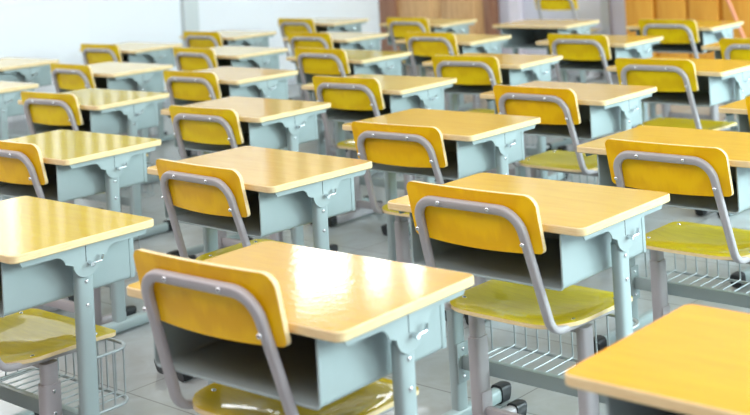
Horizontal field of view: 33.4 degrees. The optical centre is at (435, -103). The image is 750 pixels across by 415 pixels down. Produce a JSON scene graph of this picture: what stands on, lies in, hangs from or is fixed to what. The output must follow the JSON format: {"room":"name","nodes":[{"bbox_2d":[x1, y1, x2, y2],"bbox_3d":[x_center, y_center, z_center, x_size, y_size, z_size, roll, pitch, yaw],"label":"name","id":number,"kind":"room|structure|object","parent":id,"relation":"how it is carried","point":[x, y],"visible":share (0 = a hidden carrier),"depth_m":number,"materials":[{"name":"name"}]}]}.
{"room":"classroom","nodes":[
{"label":"classroom","id":0,"kind":"room"},
{"bbox_2d":[0,0,380,121],"bbox_3d":[-4.104,-0.092,7.670,0.150,3.600,10.800,-4,-2,40],"label":"wall","id":1,"kind":"structure","parent":0,"point":[35,29],"depth_m":9.54,"materials":[{"name":"white paint"}]},
{"bbox_2d":[8,75,296,134],"bbox_3d":[-3.942,1.650,7.581,0.015,0.100,10.800,-4,-2,40],"label":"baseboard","id":2,"kind":"structure","parent":1,"relation":"attached to","point":[292,80],"depth_m":8.80,"materials":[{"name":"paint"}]},
{"bbox_2d":[180,0,199,47],"bbox_3d":[-2.021,-0.163,9.974,0.050,3.600,0.140,-4,-2,40],"label":"trim","id":3,"kind":"structure","parent":1,"relation":"attached to","point":[189,9],"depth_m":9.92,"materials":[{"name":"grey paint"}]},
{"bbox_2d":[0,67,749,414],"bbox_3d":[0.091,1.451,4.158,11.000,0.100,11.200,-4,-2,40],"label":"floor","id":4,"kind":"structure","parent":0,"point":[147,391],"depth_m":4.12,"materials":[{"name":"tile"}]},
{"bbox_2d":[0,81,38,199],"bbox_3d":[-2.342,1.274,6.343,0.600,0.620,0.424,-4,-2,40],"label":"school desk","id":5,"kind":"object","parent":4,"relation":"on","point":[10,92],"visible":0.37,"depth_m":6.22,"materials":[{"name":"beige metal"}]},
{"bbox_2d":[0,57,58,138],"bbox_3d":[-2.611,1.314,7.583,0.600,0.620,0.424,-4,-2,40],"label":"school desk","id":6,"kind":"object","parent":4,"relation":"on","point":[25,70],"visible":0.52,"depth_m":7.47,"materials":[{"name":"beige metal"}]},
{"bbox_2d":[8,114,27,135],"bbox_3d":[-2.545,1.386,7.654,0.454,0.143,0.151,-4,-2,40],"label":"wire basket","id":7,"kind":"object","parent":6,"relation":"on","point":[9,131],"depth_m":7.73,"materials":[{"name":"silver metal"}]},
{"bbox_2d":[0,308,115,414],"bbox_3d":[-1.078,1.114,3.111,0.396,0.661,0.420,-4,-2,40],"label":"chair","id":8,"kind":"object","parent":4,"relation":"on","point":[34,337],"visible":0.87,"depth_m":3.10,"materials":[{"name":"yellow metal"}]},
{"bbox_2d":[0,140,136,324],"bbox_3d":[-1.316,1.147,4.321,0.396,0.671,0.420,-4,-1,39],"label":"chair","id":9,"kind":"object","parent":4,"relation":"on","point":[20,163],"visible":0.18,"depth_m":4.15,"materials":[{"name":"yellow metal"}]},
{"bbox_2d":[0,196,153,414],"bbox_3d":[-1.040,1.134,3.154,0.600,0.620,0.424,-4,-2,40],"label":"school desk","id":10,"kind":"object","parent":4,"relation":"on","point":[51,250],"visible":0.81,"depth_m":3.01,"materials":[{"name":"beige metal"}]},
{"bbox_2d":[0,337,128,414],"bbox_3d":[-0.975,1.206,3.224,0.454,0.143,0.151,-4,-2,40],"label":"wire basket","id":11,"kind":"object","parent":10,"relation":"on","point":[27,400],"depth_m":3.18,"materials":[{"name":"silver metal"}]},
{"bbox_2d":[0,129,160,333],"bbox_3d":[-1.292,1.173,4.369,0.600,0.620,0.424,-4,-1,39],"label":"school desk","id":12,"kind":"object","parent":4,"relation":"on","point":[78,164],"visible":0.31,"depth_m":4.22,"materials":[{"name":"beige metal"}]},
{"bbox_2d":[21,91,147,212],"bbox_3d":[-1.571,1.187,5.603,0.396,0.672,0.420,-4,-1,37],"label":"chair","id":13,"kind":"object","parent":4,"relation":"on","point":[60,109],"visible":0.27,"depth_m":5.45,"materials":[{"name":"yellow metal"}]},
{"bbox_2d":[50,63,126,135],"bbox_3d":[-1.838,1.231,6.877,0.396,0.668,0.420,-4,-2,42],"label":"chair","id":14,"kind":"object","parent":4,"relation":"on","point":[64,76],"visible":0.28,"depth_m":6.73,"materials":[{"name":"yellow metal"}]},
{"bbox_2d":[18,88,172,240],"bbox_3d":[-1.537,1.214,5.649,0.600,0.620,0.424,-4,-1,38],"label":"school desk","id":15,"kind":"object","parent":4,"relation":"on","point":[107,111],"visible":0.37,"depth_m":5.53,"materials":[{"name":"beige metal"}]},
{"bbox_2d":[51,62,172,187],"bbox_3d":[-1.781,1.253,6.904,0.600,0.620,0.424,-4,-2,41],"label":"school desk","id":16,"kind":"object","parent":4,"relation":"on","point":[146,77],"visible":0.36,"depth_m":6.76,"materials":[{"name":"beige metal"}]},
{"bbox_2d":[139,122,161,149],"bbox_3d":[-1.715,1.325,6.974,0.454,0.143,0.151,-4,-2,41],"label":"wire basket","id":17,"kind":"object","parent":16,"relation":"on","point":[159,146],"depth_m":6.89,"materials":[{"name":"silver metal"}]},
{"bbox_2d":[80,44,166,137],"bbox_3d":[-2.041,1.273,8.191,0.396,0.660,0.420,-4,-1,38],"label":"chair","id":18,"kind":"object","parent":4,"relation":"on","point":[92,53],"visible":0.25,"depth_m":8.05,"materials":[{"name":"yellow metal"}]},
{"bbox_2d":[79,42,182,141],"bbox_3d":[-1.998,1.293,8.231,0.600,0.620,0.424,-4,-2,40],"label":"school desk","id":19,"kind":"object","parent":4,"relation":"on","point":[131,52],"visible":0.3,"depth_m":8.07,"materials":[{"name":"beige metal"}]},
{"bbox_2d":[163,70,221,155],"bbox_3d":[-1.076,1.178,6.248,0.396,0.660,0.420,-4,-1,39],"label":"chair","id":20,"kind":"object","parent":4,"relation":"on","point":[186,85],"visible":0.23,"depth_m":6.10,"materials":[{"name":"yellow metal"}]},
{"bbox_2d":[173,47,217,156],"bbox_3d":[-1.290,1.214,7.484,0.396,0.663,0.420,-4,-2,42],"label":"chair","id":21,"kind":"object","parent":4,"relation":"on","point":[187,59],"visible":0.24,"depth_m":7.35,"materials":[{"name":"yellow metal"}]},
{"bbox_2d":[183,31,222,47],"bbox_3d":[-1.484,1.253,8.753,0.396,0.660,0.420,-4,-2,40],"label":"chair","id":22,"kind":"object","parent":4,"relation":"on","point":[193,39],"visible":0.21,"depth_m":8.61,"materials":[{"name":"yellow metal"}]},
{"bbox_2d":[169,105,282,259],"bbox_3d":[-0.779,1.139,4.993,0.396,0.653,0.420,-4,-1,39],"label":"chair","id":23,"kind":"object","parent":4,"relation":"on","point":[193,124],"visible":0.29,"depth_m":4.86,"materials":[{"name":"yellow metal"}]},
{"bbox_2d":[156,158,299,381],"bbox_3d":[-0.548,1.094,3.716,0.396,0.665,0.420,-4,-2,42],"label":"chair","id":24,"kind":"object","parent":4,"relation":"on","point":[219,191],"visible":0.38,"depth_m":3.58,"materials":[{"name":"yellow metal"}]},
{"bbox_2d":[180,30,275,46],"bbox_3d":[-1.453,1.273,8.800,0.600,0.620,0.424,-4,-2,41],"label":"school desk","id":25,"kind":"object","parent":4,"relation":"on","point":[229,37],"visible":0.22,"depth_m":8.66,"materials":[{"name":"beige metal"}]},
{"bbox_2d":[164,66,297,149],"bbox_3d":[-1.021,1.197,6.287,0.600,0.620,0.424,-4,-2,42],"label":"school desk","id":26,"kind":"object","parent":4,"relation":"on","point":[233,81],"visible":0.27,"depth_m":6.18,"materials":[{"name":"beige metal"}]},
{"bbox_2d":[179,46,287,152],"bbox_3d":[-1.217,1.233,7.509,0.600,0.620,0.424,-4,-2,41],"label":"school desk","id":27,"kind":"object","parent":4,"relation":"on","point":[231,56],"visible":0.16,"depth_m":7.38,"materials":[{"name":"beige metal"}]},
{"bbox_2d":[161,96,337,256],"bbox_3d":[-0.757,1.157,5.047,0.600,0.620,0.424,-4,-2,39],"label":"school desk","id":28,"kind":"object","parent":4,"relation":"on","point":[264,122],"visible":0.34,"depth_m":4.95,"materials":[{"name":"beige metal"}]},
{"bbox_2d":[147,146,371,373],"bbox_3d":[-0.523,1.117,3.765,0.600,0.620,0.424,-4,-2,42],"label":"school desk","id":29,"kind":"object","parent":4,"relation":"on","point":[285,190],"visible":0.3,"depth_m":3.65,"materials":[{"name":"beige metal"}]},
{"bbox_2d":[133,249,418,414],"bbox_3d":[-0.303,1.028,2.450,0.396,0.718,0.420,-4,-1,38],"label":"chair","id":30,"kind":"object","parent":4,"relation":"on","point":[231,303],"visible":0.8,"depth_m":2.34,"materials":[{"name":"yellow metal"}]},
{"bbox_2d":[278,18,316,100],"bbox_3d":[-0.915,1.235,9.501,0.396,0.661,0.420,-4,-2,42],"label":"chair","id":31,"kind":"object","parent":4,"relation":"on","point":[286,25],"visible":0.24,"depth_m":9.39,"materials":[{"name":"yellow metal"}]},
{"bbox_2d":[127,241,473,414],"bbox_3d":[-0.261,1.076,2.489,0.600,0.620,0.424,-4,-1,38],"label":"school desk","id":32,"kind":"object","parent":4,"relation":"on","point":[354,322],"visible":0.65,"depth_m":2.40,"materials":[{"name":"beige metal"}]},
{"bbox_2d":[288,32,348,130],"bbox_3d":[-0.676,1.192,8.107,0.396,0.664,0.420,-4,-2,40],"label":"chair","id":33,"kind":"object","parent":4,"relation":"on","point":[296,39],"visible":0.26,"depth_m":7.96,"materials":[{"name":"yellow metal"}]},
{"bbox_2d":[278,18,368,97],"bbox_3d":[-0.845,1.253,9.525,0.600,0.620,0.424,-4,-2,39],"label":"school desk","id":34,"kind":"object","parent":4,"relation":"on","point":[321,24],"visible":0.16,"depth_m":9.40,"materials":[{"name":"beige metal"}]},
{"bbox_2d":[294,47,358,158],"bbox_3d":[-0.488,1.146,6.831,0.396,0.681,0.420,-4,-2,41],"label":"chair","id":35,"kind":"object","parent":4,"relation":"on","point":[321,61],"visible":0.3,"depth_m":6.71,"materials":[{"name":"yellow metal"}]},
{"bbox_2d":[283,32,388,132],"bbox_3d":[-0.641,1.214,8.147,0.600,0.620,0.424,-4,-2,40],"label":"school desk","id":36,"kind":"object","parent":4,"relation":"on","point":[341,40],"visible":0.21,"depth_m":8.01,"materials":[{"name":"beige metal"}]},
{"bbox_2d":[286,49,410,175],"bbox_3d":[-0.468,1.178,6.886,0.600,0.620,0.424,-4,-2,41],"label":"school desk","id":37,"kind":"object","parent":4,"relation":"on","point":[375,62],"visible":0.25,"depth_m":6.83,"materials":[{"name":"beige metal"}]},
{"bbox_2d":[312,75,415,235],"bbox_3d":[-0.262,1.111,5.546,0.396,0.673,0.420,-4,-2,39],"label":"chair","id":38,"kind":"object","parent":4,"relation":"on","point":[348,93],"visible":0.43,"depth_m":5.45,"materials":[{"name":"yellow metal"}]},
{"bbox_2d":[301,74,456,233],"bbox_3d":[-0.242,1.139,5.598,0.600,0.620,0.424,-4,-1,39],"label":"school desk","id":39,"kind":"object","parent":4,"relation":"on","point":[400,93],"visible":0.28,"depth_m":5.56,"materials":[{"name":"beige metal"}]},
{"bbox_2d":[357,155,436,183],"bbox_3d":[-0.178,1.211,5.671,0.454,0.143,0.151,-4,-1,39],"label":"wire basket","id":40,"kind":"object","parent":39,"relation":"on","point":[375,180],"depth_m":5.65,"materials":[{"name":"silver metal"}]},
{"bbox_2d":[351,121,485,321],"bbox_3d":[-0.009,1.085,4.346,0.396,0.648,0.420,-4,-1,39],"label":"chair","id":41,"kind":"object","parent":4,"relation":"on","point":[382,143],"visible":0.48,"depth_m":4.23,"materials":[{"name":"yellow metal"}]},
{"bbox_2d":[386,17,465,105],"bbox_3d":[-0.063,1.168,8.822,0.396,0.670,0.420,-4,-2,42],"label":"chair","id":42,"kind":"object","parent":4,"relation":"on","point":[397,26],"visible":0.27,"depth_m":8.71,"materials":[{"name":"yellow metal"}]},
{"bbox_2d":[379,19,476,109],"bbox_3d":[-0.042,1.194,8.876,0.600,0.620,0.424,-4,-2,41],"label":"school desk","id":43,"kind":"object","parent":4,"relation":"on","point":[456,26],"visible":0.21,"depth_m":8.76,"materials":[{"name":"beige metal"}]},
{"bbox_2d":[342,108,540,325],"bbox_3d":[0.030,1.099,4.391,0.600,0.620,0.424,-4,-2,41],"label":"school desk","id":44,"kind":"object","parent":4,"relation":"on","point":[474,143],"visible":0.31,"depth_m":4.31,"materials":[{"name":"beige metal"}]},
{"bbox_2d":[404,32,480,108],"bbox_3d":[0.097,1.128,7.474,0.396,0.677,0.420,-4,-2,40],"label":"chair","id":45,"kind":"object","parent":4,"relation":"on","point":[417,43],"visible":0.38,"depth_m":7.35,"materials":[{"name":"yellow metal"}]},
{"bbox_2d":[395,34,510,111],"bbox_3d":[0.117,1.158,7.526,0.600,0.620,0.424,-4,-2,40],"label":"school desk","id":46,"kind":"object","parent":4,"relation":"on","point":[467,43],"visible":0.3,"depth_m":7.46,"materials":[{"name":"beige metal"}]},
{"bbox_2d":[448,94,487,109],"bbox_3d":[0.183,1.230,7.596,0.454,0.143,0.151,-4,-2,40],"label":"wire basket","id":47,"kind":"object","parent":46,"relation":"on","point":[459,107],"depth_m":7.67,"materials":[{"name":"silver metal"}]},
{"bbox_2d":[432,55,530,183],"bbox_3d":[0.263,1.099,6.220,0.396,0.664,0.420,-4,-1,37],"label":"chair","id":48,"kind":"object","parent":4,"relation":"on","point":[468,70],"visible":0.27,"depth_m":6.08,"materials":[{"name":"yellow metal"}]},
{"bbox_2d":[422,53,567,181],"bbox_3d":[0.298,1.122,6.262,0.600,0.620,0.424,-4,-1,37],"label":"school desk","id":49,"kind":"object","parent":4,"relation":"on","point":[515,69],"visible":0.28,"depth_m":6.17,"materials":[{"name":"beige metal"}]},
{"bbox_2d":[525,135,549,148],"bbox_3d":[0.360,1.194,6.336,0.454,0.143,0.151,-4,-1,37],"label":"wire basket","id":50,"kind":"object","parent":49,"relation":"on","point":[547,146],"depth_m":6.26,"materials":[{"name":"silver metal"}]},
{"bbox_2d":[407,181,632,414],"bbox_3d":[0.214,1.024,3.062,0.396,0.692,0.420,-4,-2,41],"label":"chair","id":51,"kind":"object","parent":4,"relation":"on","point":[475,218],"visible":0.84,"depth_m":2.98,"materials":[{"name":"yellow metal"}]},
{"bbox_2d":[387,173,669,414],"bbox_3d":[0.241,1.060,3.113,0.600,0.620,0.424,-4,-2,40],"label":"school desk","id":52,"kind":"object","parent":4,"relation":"on","point":[589,230],"visible":0.6,"depth_m":3.08,"materials":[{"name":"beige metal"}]},
{"bbox_2d":[488,313,639,374],"bbox_3d":[0.307,1.133,3.183,0.454,0.143,0.151,-4,-2,40],"label":"wire basket","id":53,"kind":"object","parent":52,"relation":"on","point":[495,367],"depth_m":3.21,"materials":[{"name":"silver metal"}]},
{"bbox_2d":[493,85,597,178],"bbox_3d":[0.512,1.057,4.930,0.396,0.667,0.420,-4,-2,42],"label":"chair","id":54,"kind":"object","parent":4,"relation":"on","point":[555,106],"visible":0.55,"depth_m":4.81,"materials":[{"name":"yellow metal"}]},
{"bbox_2d":[492,19,599,82],"bbox_3d":[0.740,1.137,8.230,0.600,0.620,0.424,-4,-2,40],"label":"school desk","id":55,"kind":"object","parent":4,"relation":"on","point":[525,33],"visible":0.42,"depth_m":8.26,"materials":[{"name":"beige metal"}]},
{"bbox_2d":[553,70,586,82],"bbox_3d":[0.804,1.209,8.302,0.454,0.143,0.151,-4,-2,40],"label":"wire basket","id":56,"kind":"object","parent":55,"relation":"on","point":[571,70],"depth_m":8.28,"materials":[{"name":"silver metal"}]},
{"bbox_2d":[480,81,656,184],"bbox_3d":[0.541,1.082,4.982,0.600,0.620,0.424,-4,-2,40],"label":"school desk","id":57,"kind":"object","parent":4,"relation":"on","point":[604,109],"visible":0.33,"depth_m":4.87,"materials":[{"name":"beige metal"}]},
{"bbox_2d":[542,170,595,184],"bbox_3d":[0.606,1.154,5.053,0.454,0.143,0.151,-4,-2,40],"label":"wire basket","id":58,"kind":"object","parent":57,"relation":"on","point":[542,170],"depth_m":5.18,"materials":[{"name":"silver metal"}]},
{"bbox_2d":[535,0,602,82],"bbox_3d":[1.071,1.106,10.011,0.396,0.714,0.420,-4,-1,38],"label":"chair","id":59,"kind":"object","parent":4,"relation":"on","point":[572,5],"visible":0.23,"depth_m":9.90,"materials":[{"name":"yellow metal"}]},
{"bbox_2d":[547,34,618,150],"bbox_3d":[0.902,1.073,6.901,0.396,0.671,0.420,-4,-2,41],"label":"chair","id":60,"kind":"object","parent":4,"relation":"on","point":[588,47],"visible":0.31,"depth_m":6.76,"materials":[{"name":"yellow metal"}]},
{"bbox_2d":[536,35,662,150],"bbox_3d":[0.925,1.100,6.953,0.600,0.620,0.424,-4,-2,41],"label":"school desk","id":61,"kind":"object","parent":4,"relation":"on","point":[621,46],"visible":0.2,"depth_m":6.91,"materials":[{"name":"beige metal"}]},
{"bbox_2d":[565,304,749,414],"bbox_3d":[0.562,1.017,1.861,0.600,0.620,0.424,-4,-2,40],"label":"school desk","id":62,"kind":"object","parent":4,"relation":"on","point":[694,359],"visible":1,"depth_m":1.92,"materials":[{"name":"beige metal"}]},
{"bbox_2d":[625,0,691,57],"bbox_3d":[1.723,0.367,9.605,0.545,2.100,0.334,-4,-2,40],"label":"tall cabinet","id":63,"kind":"object","parent":4,"relation":"on","point":[635,10],"visible":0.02,"depth_m":9.48,"materials":[{"name":"brown wood"}]},
{"bbox_2d":[577,125,749,354],"bbox_3d":[0.790,1.042,3.725,0.600,0.620,0.424,-4,-2,40],"label":"school desk","id":64,"kind":"object","parent":4,"relation":"on","point":[736,145],"visible":0.43,"depth_m":3.76,"materials":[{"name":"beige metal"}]},
{"bbox_2d":[644,249,749,293],"bbox_3d":[0.856,1.114,3.796,0.454,0.143,0.151,-4,-2,40],"label":"wire basket","id":65,"kind":"object","parent":64,"relation":"on","point":[672,287],"depth_m":3.81,"materials":[{"name":"silver metal"}]},
{"bbox_2d":[615,58,736,215],"bbox_3d":[1.084,1.035,5.571,0.396,0.672,0.420,-4,-2,41],"label":"chair","id":66,"kind":"object","parent":4,"relation":"on","point":[668,75],"visible":0.57,"depth_m":5.44,"materials":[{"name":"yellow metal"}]},
{"bbox_2d":[605,139,749,321],"bbox_3d":[0.781,1.020,3.660,0.396,0.659,0.420,-4,-2,41],"label":"chair","id":67,"kind":"object","parent":4,"relation":"on","point":[661,167],"visible":0.86,"depth_m":3.57,"materials":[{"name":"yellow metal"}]},
{"bbox_2d":[606,57,749,217],"bbox_3d":[1.137,1.060,5.604,0.600,0.620,0.424,-4,-2,43],"label":"school desk","id":68,"kind":"object","parent":4,"relation":"on","point":[719,81],"visible":0.22,"depth_m":5.46,"materials":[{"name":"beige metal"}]},
{"bbox_2d":[638,19,725,120],"bbox_3d":[1.505,1.053,7.513,0.396,0.669,0.420,-4,-2,42],"label":"chair","id":69,"kind":"object","parent":4,"relation":"on","point":[672,31],"visible":0.34,"depth_m":7.39,"materials":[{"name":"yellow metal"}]},
{"bbox_2d":[626,21,743,125],"bbox_3d":[1.523,1.079,7.573,0.600,0.620,0.424,-4,-2,41],"label":"school desk","id":70,"kind":"object","parent":4,"relation":"on","point":[709,32],"visible":0.19,"depth_m":7.50,"materials":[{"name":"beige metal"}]},
{"bbox_2d":[688,0,749,58],"bbox_3d":[2.141,0.336,9.249,0.545,2.100,0.334,-4,-2,40],"label":"tall cabinet","id":71,"kind":"object","parent":4,"relation":"on","point":[699,10],"visible":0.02,"depth_m":9.16,"materials":[{"name":"brown wood"}]},
{"bbox_2d":[701,38,749,129],"bbox_3d":[1.705,1.041,6.252,0.600,0.620,0.424,-4,-2,40],"label":"school desk","id":72,"kind":"object","parent":4,"relation":"on","point":[715,47],"visible":0.11,"depth_m":6.31,"materials":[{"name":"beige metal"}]},
{"bbox_2d":[718,98,749,287],"bbox_3d":[1.350,1.022,4.300,0.600,0.620,0.424,-4,-2,40],"label":"school desk","id":73,"kind":"object","parent":4,"relation":"on","point":[739,107],"visible":0.62,"depth_m":4.33,"materials":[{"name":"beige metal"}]},
{"bbox_2d":[719,38,749,101],"bbox_3d":[1.690,1.016,6.196,0.396,0.667,0.420,-4,-2,40],"label":"chair","id":74,"kind":"object","parent":4,"relation":"on","point":[731,48],"visible":0.41,"depth_m":6.13,"materials":[{"name":"plastic"},{"name":"metal"},{"name":"black rubber"}]},
{"bbox_2d":[726,0,745,37],"bbox_3d":[2.156,0.869,8.855,0.128,1.014,0.698,-3,-1,-32],"label":"broom","id":75,"kind":"object","parent":4,"relation":"on","point":[728,1],"visible":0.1,"depth_m":8.92,"materials":[{"name":"brown wood"}]},
{"bbox_2d":[745,96,749,123],"bbox_3d":[1.336,0.994,4.242,0.396,0.672,0.420,-4,-2,40],"label":"chair","id":76,"kind":"object","parent":4,"relation":"on","point":[747,101],"visible":1,"depth_m":4.24,"materials":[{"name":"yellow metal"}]},
{"bbox_2d":[416,0,626,67],"bbox_3d":[3.525,-0.512,8.372,10.900,3.600,0.150,-4,-2,40],"label":"wall","id":77,"kind":"structure","parent":0,"point":[587,9],"depth_m":10.30,"materials":[{"name":"paint"}]},
{"bbox_2d":[379,0,499,67],"bbox_3d":[-0.046,0.251,11.248,1.358,2.600,0.109,-4,-2,40],"label":"door","id":78,"kind":"structure","parent":77,"relation":"in","point":[486,12],"depth_m":11.17,"materials":[{"name":"brown wood"}]},
{"bbox_2d":[508,0,525,53],"bbox_3d":[0.614,-0.299,10.706,0.110,3.600,0.060,-4,-2,40],"label":"trim","id":79,"kind":"structure","parent":77,"relation":"attached to","point":[515,6],"depth_m":10.65,"materials":[{"name":"paint"}]},
{"bbox_2d":[550,69,617,75],"bbox_3d":[4.103,1.197,7.821,9.200,0.100,0.015,-4,-2,40],"label":"baseboard","id":80,"kind":"structure","parent":77,"relation":"attached to","point":[550,69],"depth_m":10.20,"materials":[{"name":"paint"}]},
{"bbox_2d":[600,0,613,75],"bbox_3d":[1.305,-0.350,10.139,0.080,3.600,0.030,-4,-2,40],"label":"trim","id":81,"kind":"structure","parent":77,"relation":"attached to","point":[605,4],"depth_m":10.09,"materials":[{"name":"paint"}]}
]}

